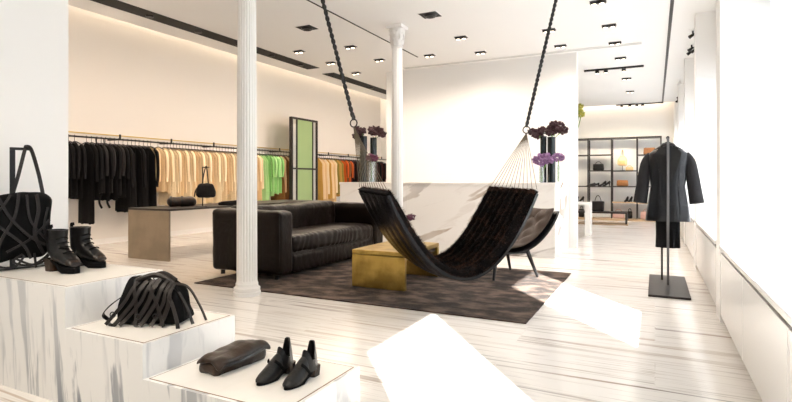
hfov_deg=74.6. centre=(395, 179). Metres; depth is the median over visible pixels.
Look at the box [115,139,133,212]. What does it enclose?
dress
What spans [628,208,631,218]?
bag
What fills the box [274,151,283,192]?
shirt
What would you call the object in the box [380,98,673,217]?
wall
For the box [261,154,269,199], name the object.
dress
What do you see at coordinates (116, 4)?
ceiling slot
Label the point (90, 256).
boot
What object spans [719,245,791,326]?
countertop
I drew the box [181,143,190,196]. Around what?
dress
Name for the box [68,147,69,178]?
jacket
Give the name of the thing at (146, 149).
trousers
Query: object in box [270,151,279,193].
shirt
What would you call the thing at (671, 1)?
track
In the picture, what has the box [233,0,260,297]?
fluted column
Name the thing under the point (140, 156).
dress
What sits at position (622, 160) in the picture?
handbag
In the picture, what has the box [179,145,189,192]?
shirt
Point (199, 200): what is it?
dress
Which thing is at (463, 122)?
wall
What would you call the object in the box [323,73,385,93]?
ceiling slot
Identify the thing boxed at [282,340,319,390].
bootie
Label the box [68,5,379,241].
wall
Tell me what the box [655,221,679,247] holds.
skirt
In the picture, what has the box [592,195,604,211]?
tote
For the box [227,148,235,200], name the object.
dress
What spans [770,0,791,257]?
window
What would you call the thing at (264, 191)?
dress
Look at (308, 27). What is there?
recessed light
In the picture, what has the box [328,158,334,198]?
dress
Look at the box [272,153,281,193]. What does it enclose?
shirt
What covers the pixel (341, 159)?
shirt
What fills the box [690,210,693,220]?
countertop
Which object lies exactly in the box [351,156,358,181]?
jacket
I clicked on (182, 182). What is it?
blouse
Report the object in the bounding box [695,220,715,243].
countertop
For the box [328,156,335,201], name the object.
dress
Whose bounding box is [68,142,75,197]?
jacket
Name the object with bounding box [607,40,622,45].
recessed light
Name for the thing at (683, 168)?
jacket
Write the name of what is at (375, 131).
vase
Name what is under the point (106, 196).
jacket
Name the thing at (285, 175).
blouse
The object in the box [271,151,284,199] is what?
dress
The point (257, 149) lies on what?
shirt
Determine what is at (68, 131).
trim
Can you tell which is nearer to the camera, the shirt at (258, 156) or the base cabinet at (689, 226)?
the base cabinet at (689, 226)
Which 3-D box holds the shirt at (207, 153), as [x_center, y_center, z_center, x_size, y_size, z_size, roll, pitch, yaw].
[-4.095,-0.254,10.910,0.591,0.980,0.087,0,0,26]
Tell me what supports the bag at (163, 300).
on the stepped plinth
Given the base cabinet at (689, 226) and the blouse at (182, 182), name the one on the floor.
the base cabinet at (689, 226)
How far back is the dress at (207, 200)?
10.90 m
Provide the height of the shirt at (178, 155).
1.000 m
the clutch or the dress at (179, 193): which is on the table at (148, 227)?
the clutch
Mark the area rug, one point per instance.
(515, 295)
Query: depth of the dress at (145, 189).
9.50 m
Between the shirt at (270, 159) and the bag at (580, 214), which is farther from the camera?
the bag at (580, 214)
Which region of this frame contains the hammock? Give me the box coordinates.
[321,0,557,280]
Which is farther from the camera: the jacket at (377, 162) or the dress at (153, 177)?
the jacket at (377, 162)
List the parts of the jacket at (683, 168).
panel, panel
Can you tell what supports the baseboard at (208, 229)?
attached to the wall at (125, 79)
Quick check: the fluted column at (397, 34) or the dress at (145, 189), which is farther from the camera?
the dress at (145, 189)
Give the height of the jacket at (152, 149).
0.988 m
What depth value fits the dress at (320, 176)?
14.57 m
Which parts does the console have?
leg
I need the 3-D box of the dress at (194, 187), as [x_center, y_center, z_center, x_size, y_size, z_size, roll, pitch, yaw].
[-4.236,-0.105,10.626,0.487,1.279,0.085,0,0,30]
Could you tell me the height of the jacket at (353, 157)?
1.061 m
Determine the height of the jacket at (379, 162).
1.061 m
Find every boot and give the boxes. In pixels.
[43,224,80,273]
[69,222,106,267]
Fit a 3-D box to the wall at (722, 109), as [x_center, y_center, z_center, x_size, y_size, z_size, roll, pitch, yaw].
[3.857,-1.150,6.095,0.530,4.600,18.750,0,0,26]
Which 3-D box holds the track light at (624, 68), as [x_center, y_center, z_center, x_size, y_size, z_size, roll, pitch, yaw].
[4.164,-2.105,9.965,1.056,0.088,0.074,0,0,26]
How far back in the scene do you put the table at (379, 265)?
5.46 m
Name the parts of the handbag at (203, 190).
handle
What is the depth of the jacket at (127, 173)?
9.12 m
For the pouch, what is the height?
0.110 m
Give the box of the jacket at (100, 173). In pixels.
[89,138,102,198]
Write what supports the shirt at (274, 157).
hanging from the rail
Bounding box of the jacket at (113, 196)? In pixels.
[107,139,121,200]
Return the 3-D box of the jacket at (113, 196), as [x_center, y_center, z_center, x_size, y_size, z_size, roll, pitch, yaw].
[-5.002,-0.194,9.090,0.591,1.101,0.091,0,0,27]
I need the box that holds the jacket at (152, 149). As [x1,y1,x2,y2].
[150,143,160,191]
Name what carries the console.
on the floor
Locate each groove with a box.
[307,0,416,56]
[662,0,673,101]
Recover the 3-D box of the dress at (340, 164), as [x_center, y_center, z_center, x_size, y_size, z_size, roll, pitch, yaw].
[-1.790,-0.125,15.537,0.487,1.238,0.084,0,0,27]
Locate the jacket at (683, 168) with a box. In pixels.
[633,143,703,221]
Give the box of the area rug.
[195,258,570,323]
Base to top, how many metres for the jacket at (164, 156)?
0.974 m
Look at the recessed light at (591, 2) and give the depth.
6.23 m
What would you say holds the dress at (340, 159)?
hanging from the rail
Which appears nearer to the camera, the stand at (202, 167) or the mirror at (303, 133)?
the stand at (202, 167)
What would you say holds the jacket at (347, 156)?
hanging from the rail
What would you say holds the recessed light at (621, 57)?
in the ceiling
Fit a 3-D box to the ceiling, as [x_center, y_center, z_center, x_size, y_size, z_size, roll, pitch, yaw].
[0.671,-2.240,7.458,7.450,0.180,18.350,0,0,26]
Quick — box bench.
[578,210,628,225]
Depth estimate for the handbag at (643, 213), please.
14.51 m
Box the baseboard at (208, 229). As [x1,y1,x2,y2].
[68,227,212,247]
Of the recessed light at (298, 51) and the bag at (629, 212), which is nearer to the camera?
the recessed light at (298, 51)
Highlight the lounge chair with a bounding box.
[492,208,558,280]
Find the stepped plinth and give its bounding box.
[0,262,358,401]
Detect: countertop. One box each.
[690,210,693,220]
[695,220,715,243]
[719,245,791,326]
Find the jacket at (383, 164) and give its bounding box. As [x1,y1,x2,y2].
[379,159,385,181]
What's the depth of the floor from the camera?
3.85 m
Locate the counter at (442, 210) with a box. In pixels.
[339,182,568,258]
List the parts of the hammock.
cord, cord, cord, cord, cord, cord, cord, cord, cord, cord, cord, fur panel, cord, cord, cord, cord, cord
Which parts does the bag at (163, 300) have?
handle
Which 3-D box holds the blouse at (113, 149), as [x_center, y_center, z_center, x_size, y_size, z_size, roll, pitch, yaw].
[-5.038,-0.261,9.017,0.591,0.968,0.083,0,0,33]
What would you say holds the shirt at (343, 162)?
hanging from the rail
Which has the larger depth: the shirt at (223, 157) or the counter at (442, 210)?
the shirt at (223, 157)
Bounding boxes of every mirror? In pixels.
[289,116,317,199]
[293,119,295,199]
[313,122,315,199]
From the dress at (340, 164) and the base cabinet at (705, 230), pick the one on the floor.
the base cabinet at (705, 230)
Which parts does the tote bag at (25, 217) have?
handle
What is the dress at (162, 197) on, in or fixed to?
hanging from the rail
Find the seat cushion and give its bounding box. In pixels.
[292,223,372,251]
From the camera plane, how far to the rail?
10.38 m
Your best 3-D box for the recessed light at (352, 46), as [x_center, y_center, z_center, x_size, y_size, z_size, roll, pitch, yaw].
[-0.731,-2.131,8.356,0.210,0.038,0.160,0,0,26]
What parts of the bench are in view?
leg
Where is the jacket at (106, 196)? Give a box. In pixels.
[95,139,113,200]
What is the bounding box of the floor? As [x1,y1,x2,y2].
[0,219,762,401]
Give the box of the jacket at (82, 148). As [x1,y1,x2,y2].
[68,137,86,198]
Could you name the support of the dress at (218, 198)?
hanging from the rail
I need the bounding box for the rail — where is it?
[68,134,385,160]
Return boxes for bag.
[0,145,51,268]
[102,271,206,328]
[167,196,196,206]
[579,206,583,216]
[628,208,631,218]
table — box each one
[128,200,312,261]
[352,241,438,290]
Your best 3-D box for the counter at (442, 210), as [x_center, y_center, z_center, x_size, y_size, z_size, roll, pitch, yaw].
[0.963,0.595,9.031,3.730,1.110,1.365,0,0,26]
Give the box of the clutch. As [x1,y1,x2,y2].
[218,200,236,204]
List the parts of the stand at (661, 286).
post, post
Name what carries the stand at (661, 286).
on the floor
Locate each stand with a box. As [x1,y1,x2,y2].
[0,147,44,270]
[196,167,209,206]
[648,138,690,299]
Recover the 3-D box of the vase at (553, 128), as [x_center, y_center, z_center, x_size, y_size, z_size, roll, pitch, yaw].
[2.447,-0.437,7.946,0.371,0.955,0.234,0,0,38]
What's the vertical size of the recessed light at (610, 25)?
0.038 m
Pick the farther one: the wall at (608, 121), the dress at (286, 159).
the wall at (608, 121)
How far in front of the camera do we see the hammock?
4.71 m
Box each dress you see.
[78,138,97,224]
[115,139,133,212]
[125,140,136,206]
[134,141,145,206]
[137,140,147,206]
[146,140,159,206]
[158,147,175,204]
[165,142,180,205]
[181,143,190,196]
[188,146,196,203]
[197,144,204,203]
[202,146,212,202]
[212,147,221,202]
[217,148,226,202]
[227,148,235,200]
[257,154,261,200]
[258,151,266,200]
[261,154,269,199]
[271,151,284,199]
[283,153,288,199]
[318,158,322,199]
[319,157,325,198]
[321,155,327,200]
[325,154,332,198]
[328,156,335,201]
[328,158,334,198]
[333,155,339,193]
[336,155,341,196]
[338,159,343,181]
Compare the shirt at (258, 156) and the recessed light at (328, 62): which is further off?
the shirt at (258, 156)
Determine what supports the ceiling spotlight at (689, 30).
attached to the ceiling
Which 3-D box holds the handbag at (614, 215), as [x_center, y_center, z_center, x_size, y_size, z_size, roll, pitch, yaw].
[6.357,0.960,14.858,0.313,0.261,0.172,0,0,26]
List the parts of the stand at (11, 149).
post, arm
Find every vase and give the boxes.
[352,126,366,181]
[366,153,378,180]
[367,125,386,181]
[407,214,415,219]
[527,126,546,182]
[532,152,554,180]
[544,120,568,182]
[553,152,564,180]
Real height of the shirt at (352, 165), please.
1.081 m
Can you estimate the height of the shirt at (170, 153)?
0.999 m
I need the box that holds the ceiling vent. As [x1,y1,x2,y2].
[403,42,641,68]
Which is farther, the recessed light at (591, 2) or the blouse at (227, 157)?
the blouse at (227, 157)
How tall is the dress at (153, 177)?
1.272 m
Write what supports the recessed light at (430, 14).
in the ceiling
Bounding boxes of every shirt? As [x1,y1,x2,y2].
[157,142,173,192]
[169,142,181,192]
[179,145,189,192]
[184,143,195,191]
[194,147,205,183]
[199,145,211,182]
[210,146,220,191]
[216,148,226,191]
[225,148,234,190]
[231,148,236,187]
[257,149,263,189]
[257,155,261,190]
[265,154,274,191]
[267,150,277,195]
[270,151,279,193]
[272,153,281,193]
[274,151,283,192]
[323,156,329,193]
[331,157,337,192]
[341,156,348,181]
[341,159,350,181]
[345,157,353,181]
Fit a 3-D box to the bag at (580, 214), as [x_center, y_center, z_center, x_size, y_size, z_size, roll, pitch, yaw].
[5.459,0.927,15.306,0.157,0.327,0.162,0,0,26]
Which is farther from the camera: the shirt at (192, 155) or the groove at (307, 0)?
the shirt at (192, 155)
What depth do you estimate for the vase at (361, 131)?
9.46 m
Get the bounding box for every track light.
[584,65,643,73]
[616,102,662,107]
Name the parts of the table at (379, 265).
leg, leg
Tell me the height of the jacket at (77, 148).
1.031 m
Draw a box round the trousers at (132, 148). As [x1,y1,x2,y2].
[130,139,137,207]
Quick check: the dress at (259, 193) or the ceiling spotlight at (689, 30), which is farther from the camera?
the dress at (259, 193)
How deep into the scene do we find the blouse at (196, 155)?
10.60 m
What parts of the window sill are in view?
door, door, door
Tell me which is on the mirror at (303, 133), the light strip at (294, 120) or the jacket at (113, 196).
the light strip at (294, 120)
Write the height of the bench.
0.330 m
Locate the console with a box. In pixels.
[578,202,591,235]
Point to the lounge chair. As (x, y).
(540, 221)
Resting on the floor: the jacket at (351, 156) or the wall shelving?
the wall shelving
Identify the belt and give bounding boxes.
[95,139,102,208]
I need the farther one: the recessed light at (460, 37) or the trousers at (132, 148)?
the trousers at (132, 148)
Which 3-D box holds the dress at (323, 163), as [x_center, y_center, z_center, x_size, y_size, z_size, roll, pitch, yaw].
[-2.182,-0.094,14.751,0.487,1.301,0.072,0,0,30]
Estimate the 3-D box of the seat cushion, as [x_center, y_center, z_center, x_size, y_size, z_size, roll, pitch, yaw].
[-1.084,0.763,7.100,0.739,0.236,1.956,0,0,26]
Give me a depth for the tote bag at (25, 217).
3.16 m
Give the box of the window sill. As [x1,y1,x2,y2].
[719,245,791,401]
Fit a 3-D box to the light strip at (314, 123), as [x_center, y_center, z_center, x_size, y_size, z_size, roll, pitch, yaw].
[-2.190,-0.225,13.915,0.030,2.630,0.160,0,0,26]
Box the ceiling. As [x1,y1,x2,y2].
[68,0,715,106]
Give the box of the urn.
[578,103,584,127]
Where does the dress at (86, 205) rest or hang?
hanging from the rail
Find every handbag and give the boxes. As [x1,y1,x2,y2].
[194,166,215,197]
[593,161,603,169]
[613,209,624,217]
[616,180,628,185]
[617,150,626,165]
[640,209,645,218]
[643,147,654,153]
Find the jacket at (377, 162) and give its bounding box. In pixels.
[377,162,381,181]
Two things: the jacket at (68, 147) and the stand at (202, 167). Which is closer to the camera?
the stand at (202, 167)
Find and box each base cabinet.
[680,222,683,238]
[685,210,693,258]
[695,220,715,304]
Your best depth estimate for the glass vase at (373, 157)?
9.15 m
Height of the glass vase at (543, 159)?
0.450 m
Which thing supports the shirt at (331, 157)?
hanging from the rail
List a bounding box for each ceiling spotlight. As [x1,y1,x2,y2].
[686,45,693,55]
[688,29,693,38]
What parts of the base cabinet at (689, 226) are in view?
door, door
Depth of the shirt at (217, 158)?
11.04 m
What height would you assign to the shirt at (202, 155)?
0.998 m
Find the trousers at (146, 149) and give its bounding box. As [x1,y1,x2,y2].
[142,140,149,206]
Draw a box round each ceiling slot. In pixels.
[91,0,318,68]
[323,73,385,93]
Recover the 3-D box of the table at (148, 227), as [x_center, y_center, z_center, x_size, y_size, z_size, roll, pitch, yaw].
[-2.782,0.780,9.106,0.860,0.740,3.580,0,0,26]
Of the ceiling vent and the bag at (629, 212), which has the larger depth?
the bag at (629, 212)
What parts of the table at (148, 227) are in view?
panel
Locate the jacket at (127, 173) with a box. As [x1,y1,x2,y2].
[117,138,129,197]
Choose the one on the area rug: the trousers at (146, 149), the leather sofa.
the leather sofa
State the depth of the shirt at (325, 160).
14.86 m
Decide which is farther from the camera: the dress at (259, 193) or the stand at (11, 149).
the dress at (259, 193)
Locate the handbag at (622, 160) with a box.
[617,150,626,165]
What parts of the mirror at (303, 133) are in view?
green panel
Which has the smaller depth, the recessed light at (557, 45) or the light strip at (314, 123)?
the recessed light at (557, 45)
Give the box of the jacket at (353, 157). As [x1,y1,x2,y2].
[353,157,359,181]
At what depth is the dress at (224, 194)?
11.28 m
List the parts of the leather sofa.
arm, backrest, arm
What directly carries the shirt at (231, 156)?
hanging from the rail
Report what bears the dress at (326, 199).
hanging from the rail
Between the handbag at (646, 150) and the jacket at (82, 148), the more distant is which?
the handbag at (646, 150)
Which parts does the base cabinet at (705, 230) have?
door, door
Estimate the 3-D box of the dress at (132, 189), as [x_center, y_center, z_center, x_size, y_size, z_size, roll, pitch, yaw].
[-4.846,-0.125,9.402,0.487,1.238,0.084,0,0,29]
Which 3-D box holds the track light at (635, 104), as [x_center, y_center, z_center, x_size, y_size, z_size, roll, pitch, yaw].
[6.824,-2.105,14.596,1.198,0.088,0.074,0,0,26]
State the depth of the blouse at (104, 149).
8.78 m
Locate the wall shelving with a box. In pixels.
[578,136,661,221]
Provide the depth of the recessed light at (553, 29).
7.39 m
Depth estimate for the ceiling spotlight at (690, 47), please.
8.32 m
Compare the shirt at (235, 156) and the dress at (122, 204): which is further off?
the shirt at (235, 156)
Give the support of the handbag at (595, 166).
on the wall shelving
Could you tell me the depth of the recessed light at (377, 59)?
9.23 m
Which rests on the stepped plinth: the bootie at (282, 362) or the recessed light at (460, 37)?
the bootie at (282, 362)
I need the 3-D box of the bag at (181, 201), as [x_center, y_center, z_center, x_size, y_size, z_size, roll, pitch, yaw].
[-3.315,0.332,8.044,0.426,0.172,0.212,0,0,-24]
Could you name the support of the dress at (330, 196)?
hanging from the rail
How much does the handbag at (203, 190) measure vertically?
0.495 m
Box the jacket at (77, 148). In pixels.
[68,134,80,197]
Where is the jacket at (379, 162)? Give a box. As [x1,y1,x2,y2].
[377,162,382,181]
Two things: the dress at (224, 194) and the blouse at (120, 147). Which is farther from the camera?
the dress at (224, 194)
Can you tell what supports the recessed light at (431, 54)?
in the ceiling
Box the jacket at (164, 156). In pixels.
[155,142,168,191]
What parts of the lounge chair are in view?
leg, leg, leg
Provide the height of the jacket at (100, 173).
1.061 m
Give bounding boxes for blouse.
[95,137,108,193]
[105,137,115,192]
[113,140,125,195]
[176,145,183,196]
[191,146,198,186]
[207,146,213,184]
[222,146,228,193]
[281,155,286,191]
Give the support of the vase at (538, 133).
on the counter at (442, 210)
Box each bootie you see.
[255,337,295,385]
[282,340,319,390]
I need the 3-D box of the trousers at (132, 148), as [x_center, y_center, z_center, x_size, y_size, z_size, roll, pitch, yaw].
[-4.814,-0.089,9.466,0.388,1.312,0.082,0,0,32]
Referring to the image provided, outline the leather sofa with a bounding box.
[212,200,382,279]
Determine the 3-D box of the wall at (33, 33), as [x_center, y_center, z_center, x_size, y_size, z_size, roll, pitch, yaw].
[-5.630,-1.150,2.849,5.120,4.600,4.480,0,0,26]
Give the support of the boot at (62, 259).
on the stepped plinth
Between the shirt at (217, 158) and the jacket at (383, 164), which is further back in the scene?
the jacket at (383, 164)
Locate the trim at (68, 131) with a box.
[68,131,380,157]
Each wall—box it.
[0,0,67,265]
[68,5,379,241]
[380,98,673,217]
[386,52,577,247]
[674,0,791,322]
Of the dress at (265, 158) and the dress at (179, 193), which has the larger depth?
the dress at (265, 158)
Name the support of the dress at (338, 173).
hanging from the rail
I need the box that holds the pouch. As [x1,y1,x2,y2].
[197,339,270,375]
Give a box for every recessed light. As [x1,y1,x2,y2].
[291,49,306,53]
[294,24,319,30]
[324,61,336,64]
[343,44,357,48]
[373,58,385,61]
[417,10,442,18]
[422,53,436,57]
[453,35,468,39]
[473,50,487,54]
[541,27,556,32]
[553,43,567,47]
[588,0,607,5]
[601,23,617,28]
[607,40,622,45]
[614,56,626,59]
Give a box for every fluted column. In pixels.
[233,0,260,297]
[386,23,407,208]
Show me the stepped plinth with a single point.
(56, 344)
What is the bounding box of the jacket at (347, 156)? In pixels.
[347,156,354,181]
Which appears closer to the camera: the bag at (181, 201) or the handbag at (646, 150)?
the bag at (181, 201)
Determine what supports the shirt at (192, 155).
hanging from the rail
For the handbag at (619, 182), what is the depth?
14.74 m
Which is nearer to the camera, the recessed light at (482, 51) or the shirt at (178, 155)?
the recessed light at (482, 51)
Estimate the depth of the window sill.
2.72 m
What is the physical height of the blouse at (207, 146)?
1.098 m
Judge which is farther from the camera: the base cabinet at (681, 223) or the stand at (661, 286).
the base cabinet at (681, 223)

